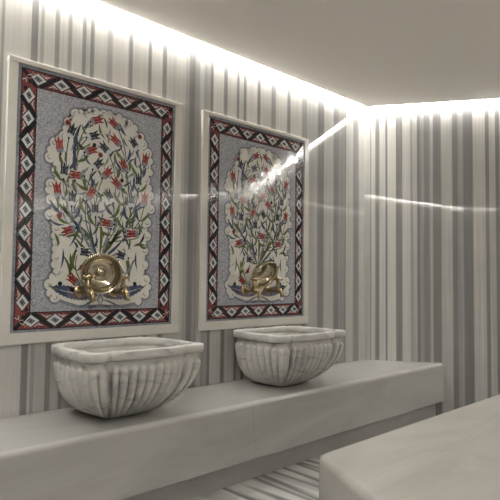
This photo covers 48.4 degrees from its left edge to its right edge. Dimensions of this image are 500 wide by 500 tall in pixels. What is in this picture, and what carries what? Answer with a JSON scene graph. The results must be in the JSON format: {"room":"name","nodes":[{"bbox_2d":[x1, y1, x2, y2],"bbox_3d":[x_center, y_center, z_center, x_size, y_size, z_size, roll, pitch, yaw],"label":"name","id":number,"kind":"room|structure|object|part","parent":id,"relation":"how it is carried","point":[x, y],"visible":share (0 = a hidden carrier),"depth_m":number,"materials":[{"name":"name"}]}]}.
{"room":"spa","nodes":[
{"label":"spa","id":0,"kind":"room"},
{"bbox_2d":[0,0,363,418],"bbox_3d":[-0.339,-0.056,3.106,3.231,2.372,0.120,4,-4,-44],"label":"wall","id":1,"kind":"structure","parent":0,"point":[82,37],"depth_m":3.07,"materials":[{"name":"stone"}]},
{"bbox_2d":[0,55,181,345],"bbox_3d":[-0.707,-0.197,2.655,0.928,1.232,0.019,4,-4,-44],"label":"tile panel","id":2,"kind":"object","parent":1,"relation":"attached to","point":[92,166],"visible":0.98,"depth_m":2.59,"materials":[{"name":"tile"}]},
{"bbox_2d":[73,275,95,301],"bbox_3d":[-0.736,0.170,2.509,0.060,0.119,0.137,4,-4,-44],"label":"tap","id":3,"kind":"object","parent":2,"relation":"attached to","point":[79,291],"visible":1,"depth_m":2.49,"materials":[{"name":"brown metal"}]},
{"bbox_3d":[-0.721,0.121,2.497,0.048,0.022,0.048,4,-4,-44],"label":"cross handle","id":4,"kind":"part","parent":3,"relation":"part of","materials":[{"name":"gold metal"}]},
{"bbox_3d":[-0.704,0.203,2.473,0.026,0.052,0.042,4,-4,-44],"label":"spout","id":5,"kind":"part","parent":3,"relation":"part of","materials":[{"name":"gold metal"}]},
{"bbox_2d":[80,253,122,293],"bbox_3d":[-0.690,0.110,2.575,0.188,0.187,0.083,2,-3,-22],"label":"brass bowl","id":6,"kind":"object","parent":2,"relation":"attached to","point":[107,269],"visible":0.94,"depth_m":2.59,"materials":[{"name":"gold metal"}]},
{"bbox_2d":[108,275,129,300],"bbox_3d":[-0.611,0.178,2.631,0.060,0.119,0.137,4,-4,-44],"label":"tap","id":7,"kind":"object","parent":2,"relation":"attached to","point":[122,291],"visible":0.87,"depth_m":2.61,"materials":[{"name":"brown metal"}]},
{"bbox_3d":[-0.578,0.210,2.595,0.026,0.052,0.042,4,-4,-44],"label":"spout","id":8,"kind":"part","parent":7,"relation":"part of","materials":[{"name":"gold metal"}]},
{"bbox_2d":[198,109,308,330],"bbox_3d":[0.056,-0.150,3.396,0.928,1.232,0.019,4,-4,-44],"label":"tile panel","id":9,"kind":"object","parent":1,"relation":"attached to","point":[254,179],"visible":0.98,"depth_m":3.33,"materials":[{"name":"tile"}]},
{"bbox_2d":[241,277,261,297],"bbox_3d":[0.016,0.217,3.239,0.060,0.119,0.137,4,-4,-44],"label":"tap","id":10,"kind":"object","parent":9,"relation":"attached to","point":[245,290],"visible":1,"depth_m":3.22,"materials":[{"name":"brown metal"}]},
{"bbox_3d":[0.049,0.249,3.203,0.026,0.052,0.042,4,-4,-44],"label":"spout","id":11,"kind":"part","parent":10,"relation":"part of","materials":[{"name":"gold metal"}]},
{"bbox_2d":[251,261,277,288],"bbox_3d":[0.086,0.148,3.316,0.186,0.166,0.131,3,-4,-35],"label":"brass bowl","id":12,"kind":"object","parent":9,"relation":"attached to","point":[266,271],"visible":0.9,"depth_m":3.36,"materials":[{"name":"gold metal"}]},
{"bbox_2d":[264,277,283,296],"bbox_3d":[0.155,0.225,3.373,0.060,0.119,0.137,4,-4,-44],"label":"tap","id":13,"kind":"object","parent":9,"relation":"attached to","point":[267,290],"visible":0.98,"depth_m":3.35,"materials":[{"name":"brown metal"}]},
{"bbox_3d":[0.187,0.257,3.338,0.026,0.052,0.042,4,-4,-44],"label":"spout","id":14,"kind":"part","parent":13,"relation":"part of","materials":[{"name":"gold metal"}]},
{"bbox_2d":[190,454,322,499],"bbox_3d":[2.709,1.083,0.499,7.104,0.100,8.040,4,-4,-44],"label":"floor","id":15,"kind":"structure","parent":0,"point":[298,481],"depth_m":2.60,"materials":[{"name":"stone"}]},
{"bbox_2d":[0,359,443,499],"bbox_3d":[-0.025,0.936,2.954,3.497,0.382,0.475,4,-4,-44],"label":"bench","id":16,"kind":"object","parent":15,"relation":"on","point":[212,437],"visible":0.99,"depth_m":2.52,"materials":[{"name":"white stone"}]},
{"bbox_2d":[51,337,203,418],"bbox_3d":[-0.544,0.560,2.414,0.587,0.302,0.457,4,-4,-44],"label":"basin","id":17,"kind":"object","parent":16,"relation":"on","point":[117,377],"visible":1,"depth_m":2.27,"materials":[{"name":"white stone"}]},
{"bbox_2d":[233,326,344,386],"bbox_3d":[0.211,0.607,3.148,0.587,0.302,0.457,4,-4,-44],"label":"basin","id":18,"kind":"object","parent":16,"relation":"on","point":[279,356],"visible":1,"depth_m":2.99,"materials":[{"name":"white stone"}]},
{"bbox_2d":[319,394,499,499],"bbox_3d":[2.247,0.876,1.309,4.184,0.384,3.637,4,-4,-44],"label":"platform","id":19,"kind":"object","parent":15,"relation":"on","point":[454,454],"visible":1,"depth_m":1.82,"materials":[{"name":"white stone"}]},
{"bbox_2d":[100,0,499,106],"bbox_3d":[2.737,-1.336,0.623,7.104,0.200,8.040,4,-4,-44],"label":"ceiling","id":20,"kind":"structure","parent":0,"point":[369,53],"depth_m":3.00,"materials":[{"name":"white paint"}]},
{"bbox_2d":[86,0,361,105],"bbox_3d":[-0.272,-1.159,3.107,3.091,0.012,0.030,4,-4,-44],"label":"light strip","id":21,"kind":"object","parent":20,"relation":"attached to","point":[91,1],"visible":0.67,"depth_m":3.15,"materials":[{"name":"white plastic"}]},
{"bbox_2d":[374,99,499,107],"bbox_3d":[2.907,-1.091,3.725,4.058,0.012,0.032,0,-3,14],"label":"light strip","id":22,"kind":"object","parent":20,"relation":"attached to","point":[488,99],"visible":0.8,"depth_m":4.11,"materials":[{"name":"white plastic"}]},
{"bbox_2d":[364,100,499,415],"bbox_3d":[2.913,0.014,3.744,4.198,2.372,0.120,0,-3,14],"label":"wall","id":23,"kind":"structure","parent":0,"point":[432,171],"depth_m":4.07,"materials":[{"name":"stone"}]},
{"bbox_2d":[95,0,487,106],"bbox_3d":[2.737,-1.276,0.621,6.755,0.080,7.728,4,-4,-44],"label":"trim","id":24,"kind":"structure","parent":23,"relation":"attached to","point":[102,2],"depth_m":3.19,"materials":[{"name":"beige paint"}]}
]}

